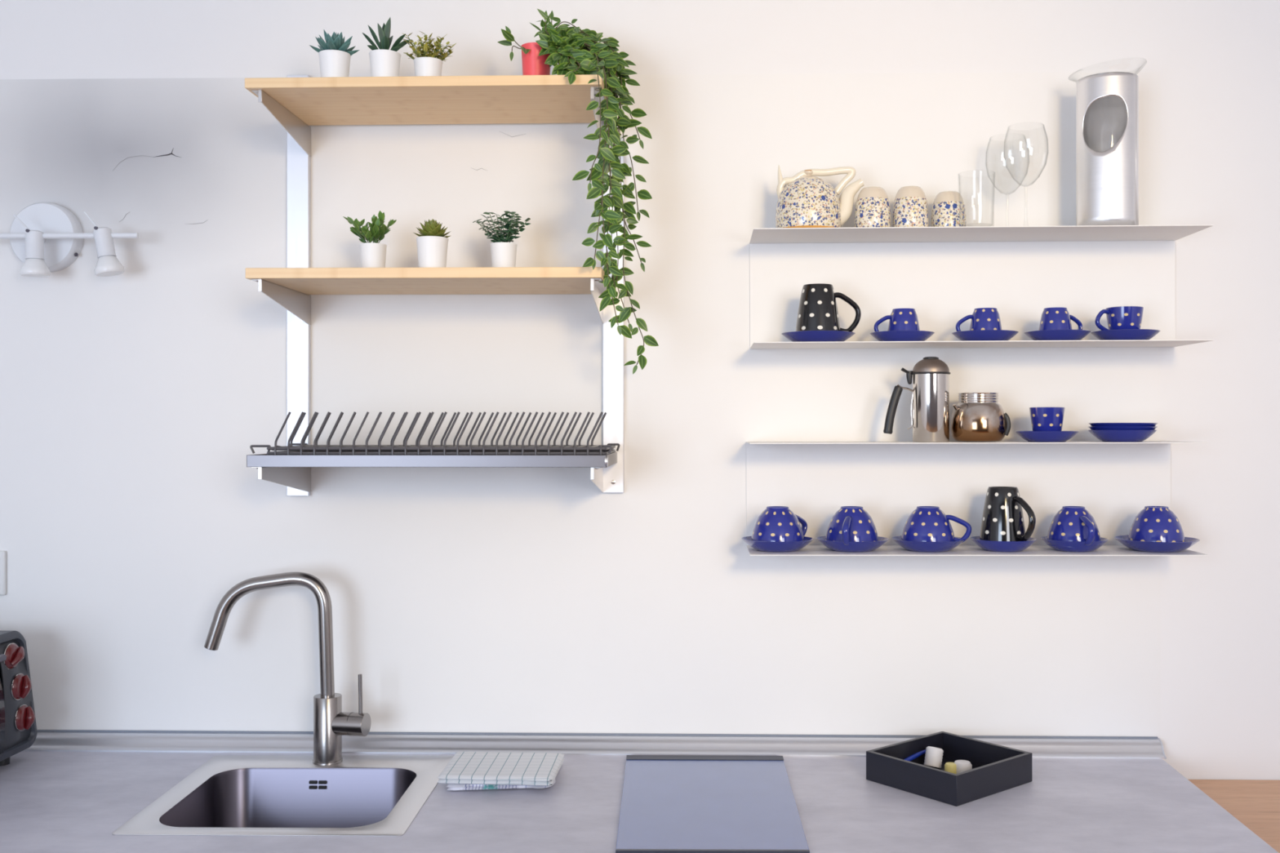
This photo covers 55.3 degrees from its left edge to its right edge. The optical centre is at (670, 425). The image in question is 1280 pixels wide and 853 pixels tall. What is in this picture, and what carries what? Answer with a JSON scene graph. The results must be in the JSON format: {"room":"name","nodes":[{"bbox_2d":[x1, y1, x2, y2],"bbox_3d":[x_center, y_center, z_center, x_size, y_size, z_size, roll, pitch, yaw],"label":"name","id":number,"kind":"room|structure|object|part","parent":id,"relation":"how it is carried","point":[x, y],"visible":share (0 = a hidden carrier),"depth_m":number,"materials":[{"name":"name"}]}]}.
{"room":"kitchen","nodes":[
{"label":"kitchen","id":0,"kind":"room"},
{"bbox_2d":[0,0,1279,780],"bbox_3d":[0.208,0.165,2.366,5.100,2.700,0.120,0,0,1],"label":"wall","id":1,"kind":"structure","parent":0,"point":[1217,61],"depth_m":2.29,"materials":[{"name":"paint"}]},
{"bbox_2d":[0,551,6,595],"bbox_3d":[-1.319,0.282,2.335,0.092,0.085,0.012,0,0,1],"label":"wall socket","id":2,"kind":"object","parent":1,"relation":"attached to","point":[2,553],"visible":1,"depth_m":2.33,"materials":[{"name":"white plastic"}]},
{"bbox_2d":[0,202,139,277],"bbox_3d":[-1.188,-0.351,2.287,0.405,0.148,0.102,0,0,1],"label":"wall spotlight","id":3,"kind":"object","parent":1,"relation":"attached to","point":[46,237],"visible":1,"depth_m":2.31,"materials":[{"name":"white metal"}]},
{"bbox_3d":[-1.190,-0.359,2.323,0.131,0.131,0.030,0,0,1],"label":"wall plate","id":4,"kind":"part","parent":3,"relation":"part of","materials":[{"name":"white metal"}]},
{"bbox_2d":[286,75,311,496],"bbox_3d":[-0.707,-0.266,2.318,0.042,0.798,0.016,0,0,1],"label":"wall rail","id":5,"kind":"object","parent":1,"relation":"attached to","point":[298,162],"visible":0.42,"depth_m":2.31,"materials":[{"name":"metal"}]},
{"bbox_2d":[244,74,606,156],"bbox_3d":[-0.413,-0.549,2.181,0.602,0.073,0.273,0,0,1],"label":"shelf","id":6,"kind":"object","parent":5,"relation":"attached to","point":[297,104],"visible":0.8,"depth_m":2.13,"materials":[{"name":"wood"}]},
{"bbox_2d":[309,30,359,77],"bbox_3d":[-0.579,-0.633,2.101,0.076,0.094,0.079,0,0,-36],"label":"potted succulent","id":7,"kind":"object","parent":6,"relation":"on","point":[335,55],"visible":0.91,"depth_m":2.08,"materials":[{"name":"white ceramic"}]},
{"bbox_2d":[318,49,351,77],"bbox_3d":[-0.578,-0.613,2.100,0.054,0.053,0.054,0,0,1],"label":"pot","id":8,"kind":"object","parent":7,"relation":"on","point":[333,63],"depth_m":2.08,"materials":[{"name":"white ceramic"}]},
{"bbox_2d":[362,17,411,76],"bbox_3d":[-0.489,-0.643,2.099,0.069,0.113,0.054,0,0,-35],"label":"aloe","id":9,"kind":"object","parent":6,"relation":"on","point":[384,62],"visible":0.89,"depth_m":2.08,"materials":[{"name":"white ceramic"}]},
{"bbox_2d":[368,48,400,76],"bbox_3d":[-0.491,-0.613,2.098,0.054,0.052,0.054,0,0,1],"label":"pot","id":10,"kind":"object","parent":9,"relation":"on","point":[383,62],"depth_m":2.08,"materials":[{"name":"white ceramic"}]},
{"bbox_2d":[400,31,456,75],"bbox_3d":[-0.420,-0.637,2.121,0.094,0.102,0.088,0,0,1],"label":"bush","id":11,"kind":"object","parent":6,"relation":"on","point":[426,64],"visible":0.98,"depth_m":2.10,"materials":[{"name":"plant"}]},
{"bbox_2d":[413,57,442,75],"bbox_3d":[-0.422,-0.610,2.121,0.050,0.047,0.050,0,0,1],"label":"pot","id":12,"kind":"object","parent":11,"relation":"on","point":[424,66],"depth_m":2.10,"materials":[{"name":"white ceramic"}]},
{"bbox_2d":[497,8,658,374],"bbox_3d":[-0.151,-0.410,2.129,0.275,0.643,0.212,0,0,40],"label":"trailing plant","id":13,"kind":"object","parent":6,"relation":"on","point":[575,51],"visible":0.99,"depth_m":2.09,"materials":[{"name":"green plant"}]},
{"bbox_3d":[-0.236,-0.626,2.146,0.054,0.079,0.054,0,0,1],"label":"pot","id":14,"kind":"part","parent":13,"relation":"part of","materials":[{"name":"red ceramic"}]},
{"bbox_2d":[245,266,606,324],"bbox_3d":[-0.412,-0.228,2.181,0.601,0.074,0.273,0,0,1],"label":"shelf","id":15,"kind":"object","parent":5,"relation":"attached to","point":[291,288],"visible":0.85,"depth_m":2.10,"materials":[{"name":"wood"}]},
{"bbox_2d":[342,210,396,267],"bbox_3d":[-0.539,-0.323,2.178,0.074,0.114,0.083,0,0,21],"label":"potted succulent","id":16,"kind":"object","parent":15,"relation":"on","point":[373,255],"visible":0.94,"depth_m":2.16,"materials":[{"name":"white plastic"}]},
{"bbox_2d":[359,242,386,267],"bbox_3d":[-0.530,-0.294,2.174,0.048,0.056,0.048,0,0,1],"label":"pot","id":17,"kind":"object","parent":16,"relation":"on","point":[373,255],"depth_m":2.15,"materials":[{"name":"white ceramic"}]},
{"bbox_2d":[413,218,449,267],"bbox_3d":[-0.411,-0.311,2.108,0.063,0.091,0.062,0,0,-32],"label":"potted succulent","id":18,"kind":"object","parent":15,"relation":"on","point":[432,244],"visible":0.93,"depth_m":2.09,"materials":[{"name":"white ceramic"}]},
{"bbox_2d":[416,235,448,267],"bbox_3d":[-0.411,-0.294,2.106,0.056,0.057,0.056,0,0,1],"label":"pot","id":19,"kind":"object","parent":18,"relation":"on","point":[432,251],"depth_m":2.08,"materials":[{"name":"white ceramic"}]},
{"bbox_2d":[472,210,530,266],"bbox_3d":[-0.300,-0.324,2.172,0.101,0.116,0.088,0,0,1],"label":"potted succulent","id":20,"kind":"object","parent":15,"relation":"on","point":[503,254],"visible":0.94,"depth_m":2.15,"materials":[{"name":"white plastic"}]},
{"bbox_2d":[489,242,517,266],"bbox_3d":[-0.297,-0.294,2.168,0.048,0.057,0.048,0,0,1],"label":"pot","id":21,"kind":"object","parent":20,"relation":"on","point":[503,254],"depth_m":2.15,"materials":[{"name":"white ceramic"}]},
{"bbox_2d":[246,452,617,492],"bbox_3d":[-0.406,0.088,2.179,0.609,0.076,0.278,0,0,1],"label":"shelf","id":22,"kind":"object","parent":5,"relation":"attached to","point":[294,471],"visible":0.97,"depth_m":2.05,"materials":[{"name":"metal"}]},
{"bbox_2d":[246,452,617,467],"bbox_3d":[-0.407,0.060,2.174,0.607,0.020,0.258,0,0,1],"label":"tray","id":23,"kind":"object","parent":22,"relation":"on","point":[260,460],"depth_m":2.05,"materials":[{"name":"metal"}]},
{"bbox_2d":[249,411,619,455],"bbox_3d":[-0.404,0.022,2.165,0.617,0.091,0.226,0,0,1],"label":"dish rack","id":24,"kind":"object","parent":22,"relation":"on","point":[302,448],"visible":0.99,"depth_m":2.08,"materials":[{"name":"grey metal"}]},
{"bbox_3d":[-0.404,0.050,2.166,0.617,0.034,0.224,0,0,1],"label":"frame","id":25,"kind":"part","parent":24,"relation":"part of","materials":[{"name":"grey metal"}]},
{"bbox_2d":[0,71,1159,738],"bbox_3d":[-0.663,-0.015,2.326,3.162,1.299,0.003,0,0,1],"label":"backsplash","id":26,"kind":"structure","parent":1,"relation":"attached to","point":[134,403],"depth_m":2.32,"materials":[{"name":"paint"}]},
{"bbox_2d":[603,76,624,493],"bbox_3d":[-0.108,-0.268,2.303,0.039,0.788,0.016,0,0,1],"label":"wall rail","id":27,"kind":"object","parent":1,"relation":"attached to","point":[613,342],"visible":0.5,"depth_m":2.30,"materials":[{"name":"metal"}]},
{"bbox_2d":[746,440,1208,555],"bbox_3d":[0.537,0.128,2.209,0.794,0.197,0.173,0,0,1],"label":"wall shelf","id":28,"kind":"object","parent":1,"relation":"attached to","point":[1113,482],"visible":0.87,"depth_m":2.29,"materials":[{"name":"white metal"}]},
{"bbox_2d":[741,536,813,551],"bbox_3d":[0.194,0.215,2.208,0.131,0.021,0.131,0,0,1],"label":"saucer","id":29,"kind":"object","parent":28,"relation":"on","point":[764,546],"visible":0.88,"depth_m":2.16,"materials":[{"name":"blue ceramic"}]},
{"bbox_2d":[751,506,807,542],"bbox_3d":[0.198,0.182,2.211,0.106,0.069,0.103,0,0,1],"label":"teacup","id":30,"kind":"object","parent":29,"relation":"on","point":[775,523],"visible":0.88,"depth_m":2.18,"materials":[{"name":"blue ceramic"}]},
{"bbox_3d":[0.234,0.186,2.244,0.045,0.051,0.012,0,0,-42],"label":"handle","id":31,"kind":"part","parent":30,"relation":"part of","materials":[{"name":"blue ceramic"}]},
{"bbox_2d":[816,536,888,551],"bbox_3d":[0.329,0.214,2.205,0.131,0.021,0.131,0,0,1],"label":"saucer","id":32,"kind":"object","parent":28,"relation":"on","point":[839,546],"visible":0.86,"depth_m":2.16,"materials":[{"name":"blue ceramic"}]},
{"bbox_2d":[825,506,878,545],"bbox_3d":[0.330,0.181,2.198,0.097,0.069,0.112,0,0,-19],"label":"teacup","id":33,"kind":"object","parent":32,"relation":"on","point":[848,524],"visible":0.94,"depth_m":2.17,"materials":[{"name":"blue ceramic"}]},
{"bbox_3d":[0.311,0.186,2.153,0.012,0.051,0.045,0,0,17],"label":"handle","id":34,"kind":"part","parent":33,"relation":"part of","materials":[{"name":"blue ceramic"}]},
{"bbox_2d":[883,356,951,442],"bbox_3d":[0.444,-0.047,2.200,0.120,0.153,0.070,0,0,1],"label":"coffee pot","id":35,"kind":"object","parent":28,"relation":"on","point":[930,418],"visible":1,"depth_m":2.17,"materials":[{"name":"metal"}]},
{"bbox_3d":[0.401,-0.028,2.201,0.035,0.088,0.013,0,0,1],"label":"handle","id":36,"kind":"part","parent":35,"relation":"part of","materials":[{"name":"black plastic"}]},
{"bbox_3d":[0.469,-0.109,2.199,0.065,0.026,0.065,0,0,1],"label":"lid","id":37,"kind":"part","parent":35,"relation":"part of","materials":[{"name":"metal"}]},
{"bbox_3d":[0.469,-0.122,2.199,0.028,0.004,0.028,0,0,1],"label":"knob","id":38,"kind":"part","parent":35,"relation":"part of","materials":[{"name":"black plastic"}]},
{"bbox_2d":[891,535,964,552],"bbox_3d":[0.464,0.214,2.201,0.131,0.021,0.131,0,0,1],"label":"saucer","id":39,"kind":"object","parent":28,"relation":"on","point":[916,546],"visible":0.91,"depth_m":2.16,"materials":[{"name":"blue ceramic"}]},
{"bbox_2d":[901,506,971,542],"bbox_3d":[0.471,0.181,2.204,0.112,0.069,0.097,0,0,-21],"label":"teacup","id":40,"kind":"object","parent":39,"relation":"on","point":[924,523],"visible":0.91,"depth_m":2.17,"materials":[{"name":"blue ceramic"}]},
{"bbox_3d":[0.516,0.186,2.187,0.045,0.051,0.012,0,0,16],"label":"handle","id":41,"kind":"part","parent":40,"relation":"part of","materials":[{"name":"blue ceramic"}]},
{"bbox_3d":[0.538,0.226,2.208,0.794,0.003,0.171,0,0,1],"label":"shelf","id":42,"kind":"part","parent":28,"relation":"part of","materials":[{"name":"white metal"}]},
{"bbox_3d":[0.537,0.031,2.208,0.794,0.003,0.171,0,0,1],"label":"shelf","id":43,"kind":"part","parent":28,"relation":"part of","materials":[{"name":"white metal"}]},
{"bbox_2d":[950,392,1010,441],"bbox_3d":[0.558,-0.015,2.202,0.104,0.086,0.098,0,0,1],"label":"jug","id":44,"kind":"object","parent":28,"relation":"on","point":[976,416],"visible":1,"depth_m":2.17,"materials":[{"name":"brown"}]},
{"bbox_3d":[0.516,-0.028,2.195,0.020,0.022,0.017,0,0,1],"label":"spout","id":45,"kind":"part","parent":44,"relation":"part of","materials":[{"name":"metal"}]},
{"bbox_3d":[0.602,-0.002,2.188,0.016,0.042,0.008,0,0,23],"label":"handle","id":46,"kind":"part","parent":44,"relation":"part of","materials":[{"name":"black plastic"}]},
{"bbox_2d":[969,536,1036,551],"bbox_3d":[0.599,0.214,2.198,0.117,0.021,0.117,0,0,1],"label":"saucer","id":47,"kind":"object","parent":28,"relation":"on","point":[988,545],"visible":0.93,"depth_m":2.16,"materials":[{"name":"blue ceramic"}]},
{"bbox_2d":[979,486,1035,541],"bbox_3d":[0.599,0.164,2.186,0.084,0.105,0.106,0,0,1],"label":"mug","id":48,"kind":"object","parent":47,"relation":"on","point":[1002,517],"visible":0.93,"depth_m":2.17,"materials":[{"name":"black ceramic"}]},
{"bbox_3d":[0.624,0.165,2.154,0.013,0.079,0.048,0,0,-30],"label":"handle","id":49,"kind":"part","parent":48,"relation":"part of","materials":[{"name":"black ceramic"}]},
{"bbox_2d":[1014,431,1079,441],"bbox_3d":[0.674,0.019,2.186,0.112,0.019,0.112,0,0,1],"label":"saucer","id":50,"kind":"object","parent":28,"relation":"on","point":[1029,436],"visible":0.99,"depth_m":2.15,"materials":[{"name":"blue ceramic"}]},
{"bbox_2d":[1029,407,1065,431],"bbox_3d":[0.679,-0.004,2.193,0.061,0.058,0.077,0,0,33],"label":"espresso cup","id":51,"kind":"object","parent":50,"relation":"on","point":[1042,419],"visible":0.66,"depth_m":2.16,"materials":[{"name":"blue ceramic"}]},
{"bbox_2d":[1040,536,1108,551],"bbox_3d":[0.726,0.214,2.195,0.117,0.021,0.117,0,0,1],"label":"saucer","id":52,"kind":"object","parent":28,"relation":"on","point":[1068,546],"visible":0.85,"depth_m":2.16,"materials":[{"name":"blue ceramic"}]},
{"bbox_2d":[1046,506,1101,546],"bbox_3d":[0.730,0.180,2.189,0.094,0.069,0.109,0,0,-43],"label":"teacup","id":53,"kind":"object","parent":52,"relation":"on","point":[1069,523],"visible":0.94,"depth_m":2.16,"materials":[{"name":"blue ceramic"}]},
{"bbox_3d":[0.732,0.185,2.142,0.012,0.051,0.044,0,0,-7],"label":"handle","id":54,"kind":"part","parent":53,"relation":"part of","materials":[{"name":"blue ceramic"}]},
{"bbox_2d":[1088,429,1156,441],"bbox_3d":[0.808,0.018,2.183,0.117,0.021,0.117,0,0,1],"label":"saucer","id":55,"kind":"object","parent":28,"relation":"on","point":[1102,435],"visible":0.98,"depth_m":2.14,"materials":[{"name":"blue ceramic"}]},
{"bbox_2d":[1088,426,1157,430],"bbox_3d":[0.809,0.012,2.183,0.117,0.021,0.117,0,0,1],"label":"saucer","id":56,"kind":"object","parent":55,"relation":"on","point":[1092,428],"visible":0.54,"depth_m":2.13,"materials":[{"name":"blue ceramic"}]},
{"bbox_2d":[1088,422,1158,426],"bbox_3d":[0.809,0.006,2.183,0.117,0.021,0.117,0,0,1],"label":"saucer","id":57,"kind":"object","parent":56,"relation":"on","point":[1090,424],"visible":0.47,"depth_m":2.13,"materials":[{"name":"blue ceramic"}]},
{"bbox_2d":[1113,535,1199,552],"bbox_3d":[0.873,0.213,2.191,0.144,0.021,0.144,0,0,1],"label":"saucer","id":58,"kind":"object","parent":28,"relation":"on","point":[1144,546],"visible":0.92,"depth_m":2.15,"materials":[{"name":"blue ceramic"}]},
{"bbox_2d":[1128,506,1185,542],"bbox_3d":[0.877,0.180,2.197,0.097,0.069,0.111,0,0,38],"label":"teacup","id":59,"kind":"object","parent":58,"relation":"on","point":[1152,523],"visible":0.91,"depth_m":2.16,"materials":[{"name":"blue ceramic"}]},
{"bbox_2d":[749,224,1213,349],"bbox_3d":[0.545,-0.246,2.209,0.796,0.201,0.173,0,0,1],"label":"wall shelf","id":60,"kind":"object","parent":1,"relation":"attached to","point":[944,274],"visible":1,"depth_m":2.29,"materials":[{"name":"white metal"}]},
{"bbox_2d":[781,330,855,342],"bbox_3d":[0.266,-0.157,2.196,0.133,0.019,0.133,0,0,1],"label":"saucer","id":61,"kind":"object","parent":60,"relation":"on","point":[802,335],"visible":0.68,"depth_m":2.15,"materials":[{"name":"blue ceramic"}]},
{"bbox_2d":[795,283,861,332],"bbox_3d":[0.276,-0.203,2.189,0.110,0.100,0.085,0,0,32],"label":"mug","id":62,"kind":"object","parent":61,"relation":"on","point":[818,310],"visible":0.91,"depth_m":2.17,"materials":[{"name":"black ceramic"}]},
{"bbox_2d":[795,284,840,331],"bbox_3d":[0.265,-0.202,2.196,0.085,0.100,0.085,0,0,1],"label":"bowl","id":63,"kind":"object","parent":62,"relation":"on","point":[818,310],"depth_m":2.17,"materials":[{"name":"black ceramic"}]},
{"bbox_3d":[0.318,-0.202,2.195,0.050,0.076,0.013,0,0,1],"label":"handle","id":64,"kind":"part","parent":62,"relation":"part of","materials":[{"name":"black ceramic"}]},
{"bbox_2d":[775,164,864,227],"bbox_3d":[0.260,-0.409,2.197,0.146,0.126,0.118,0,0,34],"label":"teapot","id":65,"kind":"object","parent":60,"relation":"on","point":[806,200],"visible":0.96,"depth_m":2.17,"materials":[{"name":"ceramic"}]},
{"bbox_3d":[0.249,-0.451,2.205,0.052,0.019,0.052,0,0,1],"label":"lid","id":66,"kind":"part","parent":65,"relation":"part of","materials":[{"name":"ceramic"}]},
{"bbox_3d":[0.263,-0.438,2.204,0.143,0.060,0.013,0,0,1],"label":"handle","id":67,"kind":"part","parent":65,"relation":"part of","materials":[{"name":"beige ceramic"}]},
{"bbox_3d":[0.318,-0.403,2.203,0.064,0.087,0.038,0,0,1],"label":"spout","id":68,"kind":"part","parent":65,"relation":"part of","materials":[{"name":"beige ceramic"}]},
{"bbox_2d":[854,186,890,227],"bbox_3d":[0.364,-0.387,2.202,0.065,0.082,0.065,0,0,1],"label":"teacup","id":69,"kind":"object","parent":60,"relation":"on","point":[873,209],"visible":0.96,"depth_m":2.18,"materials":[{"name":"ceramic"}]},
{"bbox_2d":[869,330,934,341],"bbox_3d":[0.416,-0.157,2.192,0.115,0.019,0.115,0,0,1],"label":"saucer","id":70,"kind":"object","parent":60,"relation":"on","point":[887,335],"visible":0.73,"depth_m":2.15,"materials":[{"name":"blue ceramic"}]},
{"bbox_2d":[873,307,919,332],"bbox_3d":[0.412,-0.180,2.197,0.077,0.058,0.061,0,0,33],"label":"espresso cup","id":71,"kind":"object","parent":70,"relation":"on","point":[904,318],"visible":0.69,"depth_m":2.17,"materials":[{"name":"blue ceramic"}]},
{"bbox_3d":[0.381,-0.176,2.193,0.032,0.044,0.010,0,0,1],"label":"handle","id":72,"kind":"part","parent":71,"relation":"part of","materials":[{"name":"blue ceramic"}]},
{"bbox_2d":[887,308,919,330],"bbox_3d":[0.419,-0.180,2.192,0.061,0.057,0.061,0,0,1],"label":"bowl","id":73,"kind":"object","parent":71,"relation":"attached to","point":[900,319],"depth_m":2.17,"materials":[{"name":"blue ceramic"}]},
{"bbox_2d":[892,186,928,226],"bbox_3d":[0.432,-0.388,2.200,0.064,0.082,0.064,0,0,-17],"label":"teacup","id":74,"kind":"object","parent":60,"relation":"on","point":[910,208],"visible":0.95,"depth_m":2.17,"materials":[{"name":"ceramic"}]},
{"bbox_2d":[930,191,966,226],"bbox_3d":[0.506,-0.386,2.224,0.064,0.078,0.064,0,0,36],"label":"teacup","id":75,"kind":"object","parent":60,"relation":"on","point":[948,209],"visible":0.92,"depth_m":2.20,"materials":[{"name":"ceramic"}]},
{"bbox_3d":[0.545,-0.346,2.208,0.796,0.003,0.171,0,0,1],"label":"shelf","id":76,"kind":"part","parent":60,"relation":"part of","materials":[{"name":"white metal"}]},
{"bbox_3d":[0.545,-0.147,2.208,0.796,0.003,0.171,0,0,1],"label":"shelf","id":77,"kind":"part","parent":60,"relation":"part of","materials":[{"name":"white metal"}]},
{"bbox_2d":[951,329,1018,341],"bbox_3d":[0.564,-0.158,2.189,0.117,0.019,0.117,0,0,1],"label":"saucer","id":78,"kind":"object","parent":60,"relation":"on","point":[979,335],"visible":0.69,"depth_m":2.15,"materials":[{"name":"blue ceramic"}]},
{"bbox_2d":[955,307,1001,331],"bbox_3d":[0.558,-0.181,2.193,0.077,0.058,0.061,0,0,33],"label":"espresso cup","id":79,"kind":"object","parent":78,"relation":"on","point":[982,318],"visible":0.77,"depth_m":2.17,"materials":[{"name":"blue ceramic"}]},
{"bbox_3d":[0.527,-0.177,2.190,0.032,0.044,0.010,0,0,1],"label":"handle","id":80,"kind":"part","parent":79,"relation":"part of","materials":[{"name":"blue ceramic"}]},
{"bbox_2d":[968,307,1001,330],"bbox_3d":[0.565,-0.181,2.189,0.061,0.057,0.061,0,0,1],"label":"bowl","id":81,"kind":"object","parent":79,"relation":"attached to","point":[982,318],"depth_m":2.17,"materials":[{"name":"blue ceramic"}]},
{"bbox_2d":[1024,329,1090,340],"bbox_3d":[0.693,-0.158,2.186,0.115,0.019,0.115,0,0,1],"label":"saucer","id":82,"kind":"object","parent":60,"relation":"on","point":[1045,335],"visible":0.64,"depth_m":2.15,"materials":[{"name":"blue ceramic"}]},
{"bbox_2d":[1038,306,1082,330],"bbox_3d":[0.700,-0.181,2.186,0.083,0.058,0.061,0,0,1],"label":"espresso cup","id":83,"kind":"object","parent":82,"relation":"on","point":[1055,317],"visible":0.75,"depth_m":2.17,"materials":[{"name":"blue ceramic"}]},
{"bbox_3d":[0.726,-0.177,2.194,0.032,0.044,0.010,0,0,-13],"label":"handle","id":84,"kind":"part","parent":83,"relation":"part of","materials":[{"name":"blue ceramic"}]},
{"bbox_2d":[1075,71,1138,225],"bbox_3d":[0.786,-0.499,2.196,0.133,0.302,0.133,0,0,1],"label":"wine cooler","id":85,"kind":"object","parent":60,"relation":"on","point":[1107,104],"visible":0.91,"depth_m":2.16,"materials":[{"name":"metal"}]},
{"bbox_2d":[1090,328,1160,340],"bbox_3d":[0.813,-0.159,2.183,0.118,0.019,0.118,0,0,1],"label":"saucer","id":86,"kind":"object","parent":60,"relation":"on","point":[1122,334],"visible":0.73,"depth_m":2.14,"materials":[{"name":"blue ceramic"}]},
{"bbox_2d":[1094,306,1143,330],"bbox_3d":[0.805,-0.182,2.186,0.080,0.058,0.064,0,0,25],"label":"espresso cup","id":87,"kind":"object","parent":86,"relation":"on","point":[1119,317],"visible":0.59,"depth_m":2.16,"materials":[{"name":"blue ceramic"}]},
{"bbox_3d":[0.773,-0.186,2.178,0.032,0.044,0.010,0,0,-7],"label":"handle","id":88,"kind":"part","parent":87,"relation":"part of","materials":[{"name":"blue ceramic"}]},
{"bbox_3d":[0.156,1.555,0.256,5.140,0.080,4.340,0,0,1],"label":"floor","id":89,"kind":"structure","parent":0,"visible":0},
{"bbox_2d":[1188,779,1279,852],"bbox_3d":[1.727,1.089,1.793,1.635,0.852,0.949,0,0,1],"label":"table","id":90,"kind":"object","parent":89,"relation":"on","point":[1255,803],"visible":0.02,"depth_m":2.15,"materials":[{"name":"brown wood"}]},
{"bbox_3d":[-1.816,1.085,2.032,0.830,0.859,0.605,0,0,1],"label":"base cabinet","id":91,"kind":"object","parent":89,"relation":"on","visible":0},
{"bbox_2d":[0,751,1278,852],"bbox_3d":[-0.674,0.635,2.010,3.154,0.040,0.635,0,0,1],"label":"countertop","id":92,"kind":"structure","parent":91,"relation":"on","point":[51,802],"depth_m":1.93,"materials":[{"name":"stone"}]},
{"bbox_2d":[0,631,37,765],"bbox_3d":[-1.316,0.493,2.067,0.332,0.243,0.400,0,0,1],"label":"toaster oven","id":93,"kind":"object","parent":92,"relation":"on","point":[18,726],"visible":1,"depth_m":2.19,"materials":[{"name":"grey plastic"}]},
{"bbox_3d":[-1.187,0.482,2.016,0.019,0.193,0.281,0,0,1],"label":"door","id":94,"kind":"part","parent":93,"relation":"part of","materials":[{"name":"clear glass"}]},
{"bbox_3d":[-1.171,0.402,2.012,0.038,0.013,0.197,0,0,1],"label":"door handle","id":95,"kind":"part","parent":93,"relation":"part of","materials":[{"name":"metal"}]},
{"bbox_3d":[-1.178,0.414,2.187,0.010,0.045,0.045,0,0,1],"label":"knob","id":96,"kind":"part","parent":93,"relation":"part of","materials":[{"name":"red plastic"}]},
{"bbox_3d":[-1.171,0.471,2.199,0.010,0.045,0.045,0,0,1],"label":"knob","id":97,"kind":"part","parent":93,"relation":"part of","materials":[{"name":"red plastic"}]},
{"bbox_3d":[-1.171,0.530,2.211,0.010,0.045,0.045,0,0,1],"label":"knob","id":98,"kind":"part","parent":93,"relation":"part of","materials":[{"name":"red plastic"}]},
{"bbox_2d":[111,755,453,835],"bbox_3d":[-0.624,0.696,2.050,0.456,0.165,0.448,0,0,1],"label":"sink","id":99,"kind":"object","parent":92,"relation":"in","point":[228,795],"visible":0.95,"depth_m":2.18,"materials":[{"name":"metal"}]},
{"bbox_2d":[159,768,416,827],"bbox_3d":[-0.624,0.696,2.025,0.363,0.164,0.330,0,0,1],"label":"basin","id":100,"kind":"object","parent":99,"relation":"in","point":[222,797],"depth_m":2.18,"materials":[{"name":"silver metal"}]},
{"bbox_2d":[204,572,371,765],"bbox_3d":[-0.700,0.440,2.224,0.303,0.346,0.059,0,0,1],"label":"faucet","id":101,"kind":"object","parent":92,"relation":"on","point":[331,723],"visible":1,"depth_m":2.21,"materials":[{"name":"metal"}]},
{"bbox_3d":[-0.732,0.382,2.226,0.238,0.230,0.029,0,0,1],"label":"spout","id":102,"kind":"part","parent":101,"relation":"part of","materials":[{"name":"metal"}]},
{"bbox_3d":[-0.563,0.489,2.214,0.009,0.075,0.007,0,0,1],"label":"lever","id":103,"kind":"part","parent":101,"relation":"part of","materials":[{"name":"metal"}]},
{"bbox_2d":[446,778,555,791],"bbox_3d":[-0.292,0.607,2.124,0.198,0.012,0.184,0,0,1],"label":"tea towel","id":104,"kind":"object","parent":92,"relation":"on","point":[452,787],"visible":0.08,"depth_m":2.05,"materials":[{"name":"white fabric"}]},
{"bbox_2d":[436,751,564,786],"bbox_3d":[-0.290,0.593,2.111,0.197,0.015,0.171,0,0,1],"label":"tea towel","id":105,"kind":"object","parent":104,"relation":"on","point":[539,769],"visible":1,"depth_m":2.08,"materials":[{"name":"white fabric"}]},
{"bbox_2d":[22,729,1166,759],"bbox_3d":[-0.659,0.599,2.307,3.149,0.032,0.037,0,0,1],"label":"trim","id":106,"kind":"object","parent":92,"relation":"on","point":[46,740],"visible":0.77,"depth_m":2.29,"materials":[{"name":"metal"}]},
{"bbox_2d":[615,755,809,852],"bbox_3d":[0.059,0.611,1.996,0.292,0.007,0.505,0,0,1],"label":"cooktop","id":107,"kind":"object","parent":92,"relation":"in","point":[670,803],"visible":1,"depth_m":1.95,"materials":[{"name":"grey glass"}]},
{"bbox_2d":[866,731,1031,806],"bbox_3d":[0.482,0.590,2.112,0.219,0.049,0.194,0,0,-40],"label":"tray","id":108,"kind":"object","parent":92,"relation":"on","point":[996,768],"depth_m":2.08,"materials":[{"name":"black plastic"}]},
{"bbox_2d":[903,749,925,761],"bbox_3d":[0.440,0.594,2.193,0.008,0.016,0.078,0,0,44],"label":"pen","id":109,"kind":"object","parent":108,"relation":"in","point":[914,756],"visible":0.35,"depth_m":2.19,"materials":[{"name":"blue plastic"}]},
{"bbox_3d":[0.468,0.591,2.173,0.031,0.040,0.038,0,0,37],"label":"ribbed cap","id":110,"kind":"part","parent":108,"relation":"part of","materials":[{"name":"white plastic"}]},
{"bbox_3d":[0.489,0.600,2.130,0.022,0.020,0.022,0,0,1],"label":"yellow cap","id":111,"kind":"part","parent":108,"relation":"part of","materials":[{"name":"yellow plastic"}]},
{"bbox_3d":[0.510,0.598,2.132,0.032,0.022,0.032,0,0,1],"label":"round cap","id":112,"kind":"part","parent":108,"relation":"part of","materials":[{"name":"white plastic"}]}
]}

